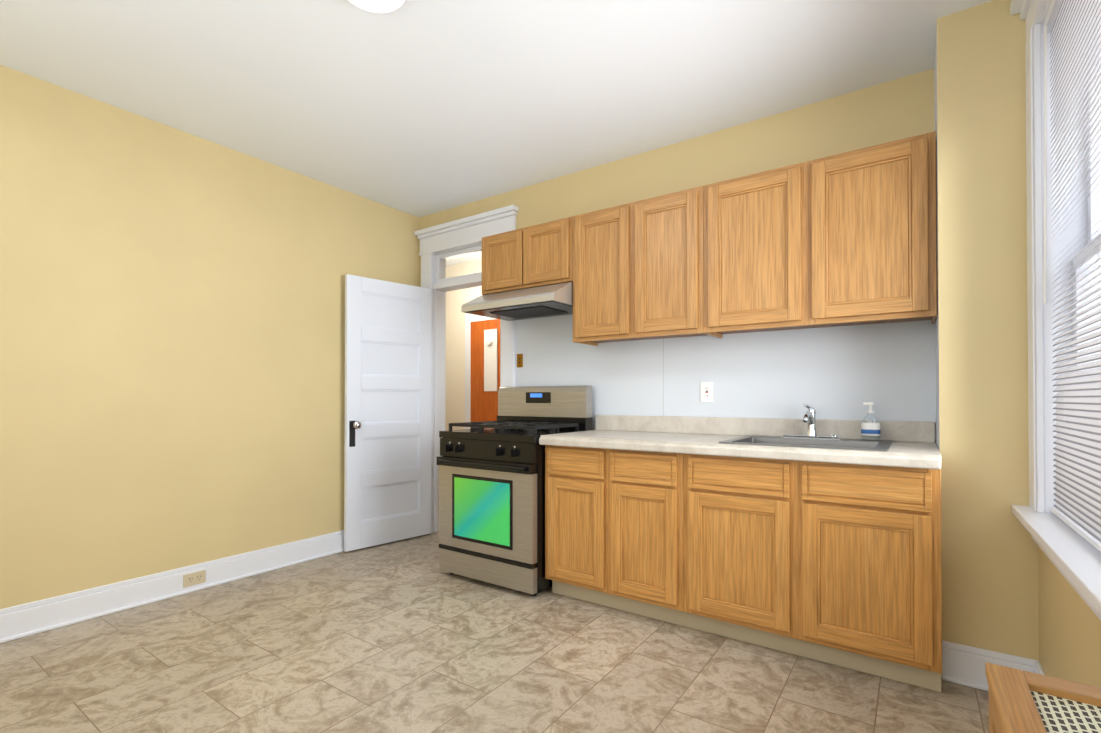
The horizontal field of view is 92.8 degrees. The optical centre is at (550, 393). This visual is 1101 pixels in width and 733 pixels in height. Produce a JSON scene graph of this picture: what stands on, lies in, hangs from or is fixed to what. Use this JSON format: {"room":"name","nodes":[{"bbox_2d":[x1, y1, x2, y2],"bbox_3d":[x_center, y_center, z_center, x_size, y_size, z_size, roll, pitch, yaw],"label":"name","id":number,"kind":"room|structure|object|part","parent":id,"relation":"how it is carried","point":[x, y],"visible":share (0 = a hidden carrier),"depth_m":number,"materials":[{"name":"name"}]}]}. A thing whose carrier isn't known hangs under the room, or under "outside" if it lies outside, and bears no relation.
{"room":"kitchen","nodes":[
{"label":"kitchen","id":0,"kind":"room"},
{"bbox_2d":[0,65,418,608],"bbox_3d":[-2.325,-0.186,2.856,0.130,2.670,4.030,0,-1,35],"label":"wall","id":1,"kind":"structure","parent":0,"point":[172,348],"depth_m":2.93,"materials":[{"name":"yellow paint"}]},
{"bbox_2d":[0,530,343,642],"bbox_3d":[-2.222,1.073,2.853,0.030,0.150,3.900,0,-1,35],"label":"baseboard","id":2,"kind":"structure","parent":1,"relation":"attached to","point":[29,619],"depth_m":2.87,"materials":[{"name":"white wood"}]},
{"bbox_2d":[183,570,205,587],"bbox_3d":[-2.074,1.078,3.054,0.007,0.072,0.116,0,-1,35],"label":"outlet","id":3,"kind":"object","parent":1,"relation":"attached to","point":[194,578],"visible":1,"depth_m":3.05,"materials":[{"name":"beige plastic"}]},
{"bbox_2d":[445,259,481,430],"bbox_3d":[-0.507,-0.161,5.708,3.060,2.670,0.130,0,-1,35],"label":"wall","id":4,"kind":"structure","parent":0,"point":[456,300],"depth_m":6.03,"materials":[{"name":"beige paint"}]},
{"bbox_2d":[465,313,494,428],"bbox_3d":[-0.900,0.136,5.885,1.950,2.080,0.024,0,-1,35],"label":"trim","id":5,"kind":"structure","parent":4,"relation":"attached to","point":[469,318],"depth_m":5.89,"materials":[{"name":"white wood"}]},
{"bbox_2d":[471,319,499,421],"bbox_3d":[-0.548,0.182,5.602,0.850,1.969,0.080,0,-1,35],"label":"hall door","id":6,"kind":"structure","parent":4,"relation":"in","point":[485,361],"depth_m":5.71,"materials":[{"name":"orange wood"}]},
{"bbox_3d":[-0.655,-0.362,5.659,0.185,0.670,0.044,0,-1,35],"label":"panel","id":7,"kind":"part","parent":6,"relation":"part of","materials":[{"name":"white plastic"}]},
{"bbox_2d":[0,531,988,732],"bbox_3d":[-0.642,1.164,1.754,4.138,0.050,4.160,0,-1,35],"label":"floor","id":8,"kind":"structure","parent":0,"point":[407,635],"depth_m":2.15,"materials":[{"name":"tile"}]},
{"bbox_2d":[437,385,592,595],"bbox_3d":[-0.230,0.549,3.367,0.754,1.207,0.698,0,-1,35],"label":"range","id":9,"kind":"object","parent":8,"relation":"on","point":[491,502],"visible":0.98,"depth_m":3.13,"materials":[{"name":"silver metal"}]},
{"bbox_2d":[545,456,654,605],"bbox_3d":[0.300,0.791,3.097,0.408,0.720,0.616,0,-1,35],"label":"base cabinet","id":10,"kind":"object","parent":8,"relation":"on","point":[576,490],"depth_m":2.84,"materials":[{"name":"brown wood"}]},
{"bbox_2d":[607,460,690,625],"bbox_3d":[0.635,0.789,2.864,0.407,0.720,0.616,0,-1,35],"label":"base cabinet","id":11,"kind":"object","parent":8,"relation":"on","point":[645,502],"depth_m":2.61,"materials":[{"name":"brown wood"}]},
{"bbox_2d":[683,480,798,655],"bbox_3d":[1.006,0.787,2.606,0.497,0.720,0.616,0,-1,35],"label":"base cabinet","id":12,"kind":"object","parent":8,"relation":"on","point":[741,543],"depth_m":2.35,"materials":[{"name":"brown wood"}]},
{"bbox_2d":[727,436,882,487],"bbox_3d":[1.176,0.309,2.419,0.565,0.169,0.395,0,-1,35],"label":"base cabinet","id":13,"kind":"object","parent":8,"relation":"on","point":[796,470],"depth_m":2.27,"materials":[{"name":"brown wood"}]},
{"bbox_2d":[539,428,940,467],"bbox_3d":[0.866,0.252,2.693,1.812,0.040,0.641,0,-1,35],"label":"countertop","id":14,"kind":"structure","parent":13,"relation":"on","point":[893,451],"depth_m":2.35,"materials":[{"name":"white stone"}]},
{"bbox_2d":[719,435,891,451],"bbox_3d":[1.204,0.308,2.457,0.655,0.172,0.560,0,-1,35],"label":"sink","id":15,"kind":"object","parent":14,"relation":"in","point":[835,442],"depth_m":2.54,"materials":[{"name":"silver metal"}]},
{"bbox_2d":[783,404,841,438],"bbox_3d":[1.274,0.136,2.582,0.260,0.174,0.222,0,-1,35],"label":"faucet","id":16,"kind":"object","parent":14,"relation":"on","point":[809,417],"depth_m":2.63,"materials":[{"name":"silver metal"}]},
{"bbox_2d":[861,402,880,439],"bbox_3d":[1.531,0.132,2.505,0.080,0.180,0.050,0,-1,35],"label":"soap bottle","id":17,"kind":"object","parent":14,"relation":"on","point":[870,429],"visible":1,"depth_m":2.49,"materials":[{"name":"white plastic"}]},
{"bbox_2d":[799,480,941,691],"bbox_3d":[1.414,0.784,2.323,0.496,0.720,0.616,0,-1,35],"label":"base cabinet","id":18,"kind":"object","parent":8,"relation":"on","point":[809,535],"depth_m":2.07,"materials":[{"name":"brown wood"}]},
{"bbox_2d":[985,662,1100,732],"bbox_3d":[0.469,0.800,0.278,0.242,0.650,1.440,0,-1,35],"label":"radiator cover","id":19,"kind":"object","parent":8,"relation":"on","point":[1020,701],"visible":1,"depth_m":0.83,"materials":[{"name":"brown wood"}]},
{"bbox_2d":[0,0,991,265],"bbox_3d":[-0.928,-1.547,2.768,5.738,0.050,5.460,0,-1,35],"label":"ceiling","id":20,"kind":"structure","parent":0,"point":[419,108],"depth_m":2.48,"materials":[{"name":"white paint"}]},
{"bbox_2d":[348,0,407,12],"bbox_3d":[-0.663,-1.498,1.938,0.274,0.061,0.274,0,-1,35],"label":"ceiling light","id":21,"kind":"object","parent":20,"relation":"attached to","point":[381,6],"visible":0.88,"depth_m":1.99,"materials":[{"name":"white glass"}]},
{"bbox_2d":[419,69,933,286],"bbox_3d":[-0.149,-0.177,3.877,5.738,2.670,0.130,0,-1,35],"label":"wall","id":22,"kind":"structure","parent":0,"point":[894,110],"depth_m":2.97,"materials":[{"name":"yellow paint"}]},
{"bbox_2d":[414,205,518,533],"bbox_3d":[-0.650,-0.107,4.197,1.074,2.535,0.215,0,-1,35],"label":"trim","id":23,"kind":"structure","parent":22,"relation":"attached to","point":[440,244],"depth_m":4.34,"materials":[{"name":"painted wood"},{"name":"glass"}]},
{"bbox_2d":[344,274,431,551],"bbox_3d":[-1.256,0.140,4.089,0.188,2.015,0.727,0,-1,35],"label":"door leaf","id":24,"kind":"structure","parent":23,"relation":"attached to","point":[388,410],"depth_m":4.04,"materials":[{"name":"white wood"}]},
{"bbox_3d":[-0.644,-1.047,4.213,0.680,0.175,0.004,0,-1,35],"label":"glass","id":25,"kind":"part","parent":23,"relation":"part of","materials":[{"name":"glass"}]},
{"bbox_2d":[482,226,532,294],"bbox_3d":[-0.227,-0.902,3.661,0.434,0.385,0.316,0,-1,35],"label":"upper cabinet","id":26,"kind":"object","parent":22,"relation":"attached to","point":[506,255],"depth_m":3.53,"materials":[{"name":"brown wood"}]},
{"bbox_2d":[530,217,569,286],"bbox_3d":[0.037,-0.904,3.478,0.434,0.385,0.316,0,-1,35],"label":"upper cabinet","id":27,"kind":"object","parent":22,"relation":"attached to","point":[549,241],"depth_m":3.32,"materials":[{"name":"brown wood"}]},
{"bbox_2d":[461,282,572,320],"bbox_3d":[-0.147,-0.614,3.493,0.750,0.154,0.496,0,-1,35],"label":"range hood","id":28,"kind":"object","parent":27,"relation":"attached to","point":[542,301],"visible":0.83,"depth_m":3.34,"materials":[{"name":"silver metal"}]},
{"bbox_2d":[562,201,647,345],"bbox_3d":[0.382,-0.718,3.236,0.476,0.760,0.316,0,-1,35],"label":"upper cabinet","id":29,"kind":"object","parent":22,"relation":"attached to","point":[604,242],"depth_m":3.10,"materials":[{"name":"brown wood"}]},
{"bbox_2d":[638,184,722,338],"bbox_3d":[0.723,-0.720,2.999,0.483,0.760,0.316,0,-1,35],"label":"upper cabinet","id":30,"kind":"object","parent":22,"relation":"attached to","point":[674,228],"depth_m":2.85,"materials":[{"name":"brown wood"}]},
{"bbox_2d":[515,314,935,442],"bbox_3d":[0.768,0.151,3.156,2.505,2.000,0.002,0,-1,35],"label":"wall panel","id":31,"kind":"object","parent":22,"relation":"attached to","point":[888,370],"visible":0.18,"depth_m":2.91,"materials":[{"name":"grey paint"}]},
{"bbox_2d":[517,354,522,367],"bbox_3d":[-0.226,-0.243,3.844,0.054,0.100,0.009,0,-1,35],"label":"light switch","id":32,"kind":"object","parent":31,"relation":"attached to","point":[519,360],"visible":1,"depth_m":3.84,"materials":[{"name":"brown"}]},
{"bbox_2d":[701,382,712,401],"bbox_3d":[0.911,-0.010,3.051,0.072,0.116,0.008,0,-1,35],"label":"outlet","id":33,"kind":"object","parent":31,"relation":"attached to","point":[706,391],"visible":1,"depth_m":3.05,"materials":[{"name":"white plastic"}]},
{"bbox_2d":[595,416,934,443],"bbox_3d":[1.043,0.186,2.947,1.812,0.102,0.022,0,-1,35],"label":"backsplash","id":34,"kind":"structure","parent":22,"relation":"attached to","point":[923,432],"depth_m":2.84,"materials":[{"name":"beige stone"}]},
{"bbox_2d":[710,159,821,334],"bbox_3d":[1.090,-0.723,2.744,0.572,0.760,0.316,0,-1,35],"label":"upper cabinet","id":35,"kind":"object","parent":22,"relation":"attached to","point":[764,225],"depth_m":2.58,"materials":[{"name":"brown wood"}]},
{"bbox_2d":[818,131,936,326],"bbox_3d":[1.485,-0.725,2.470,0.532,0.760,0.316,0,-1,35],"label":"upper cabinet","id":36,"kind":"object","parent":22,"relation":"attached to","point":[846,239],"depth_m":2.31,"materials":[{"name":"brown wood"}]},
{"bbox_2d":[691,460,926,503],"bbox_3d":[1.039,0.419,2.223,0.892,0.198,0.020,0,-1,35],"label":"drawer fronts","id":37,"kind":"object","parent":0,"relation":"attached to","point":[753,475],"depth_m":2.15,"materials":[{"name":"brown wood"}]},
{"bbox_2d":[934,0,1038,676],"bbox_3d":[1.806,-0.192,2.201,0.293,2.670,0.390,0,-1,35],"label":"wall","id":38,"kind":"structure","parent":0,"point":[989,569],"depth_m":2.04,"materials":[{"name":"yellow paint"}]},
{"bbox_2d":[942,640,1038,690],"bbox_3d":[1.688,1.066,2.017,0.291,0.150,0.030,0,-1,35],"label":"baseboard","id":39,"kind":"structure","parent":38,"relation":"attached to","point":[962,664],"depth_m":2.04,"materials":[{"name":"white wood"}]},
{"bbox_2d":[1038,546,1100,687],"bbox_3d":[1.640,-0.198,1.565,0.160,2.670,1.625,0,-1,35],"label":"wall","id":40,"kind":"structure","parent":0,"point":[1072,637],"depth_m":1.60,"materials":[{"name":"yellow paint"}]},
{"bbox_3d":[0.490,-0.213,-0.090,0.160,2.670,2.405,0,-1,35],"label":"wall","id":41,"kind":"structure","parent":0,"visible":0},
{"bbox_2d":[1034,662,1044,674],"bbox_3d":[0.796,1.052,0.506,0.030,0.150,3.492,0,-1,35],"label":"baseboard","id":42,"kind":"structure","parent":41,"relation":"attached to","point":[1039,670],"depth_m":1.90,"materials":[{"name":"white wood"}]},
{"bbox_2d":[1010,0,1100,620],"bbox_3d":[1.456,-0.475,1.368,0.235,2.020,1.377,0,-1,35],"label":"window unit","id":43,"kind":"structure","parent":41,"relation":"in","point":[1073,27],"depth_m":1.76,"materials":[{"name":"white wood"}]}
]}

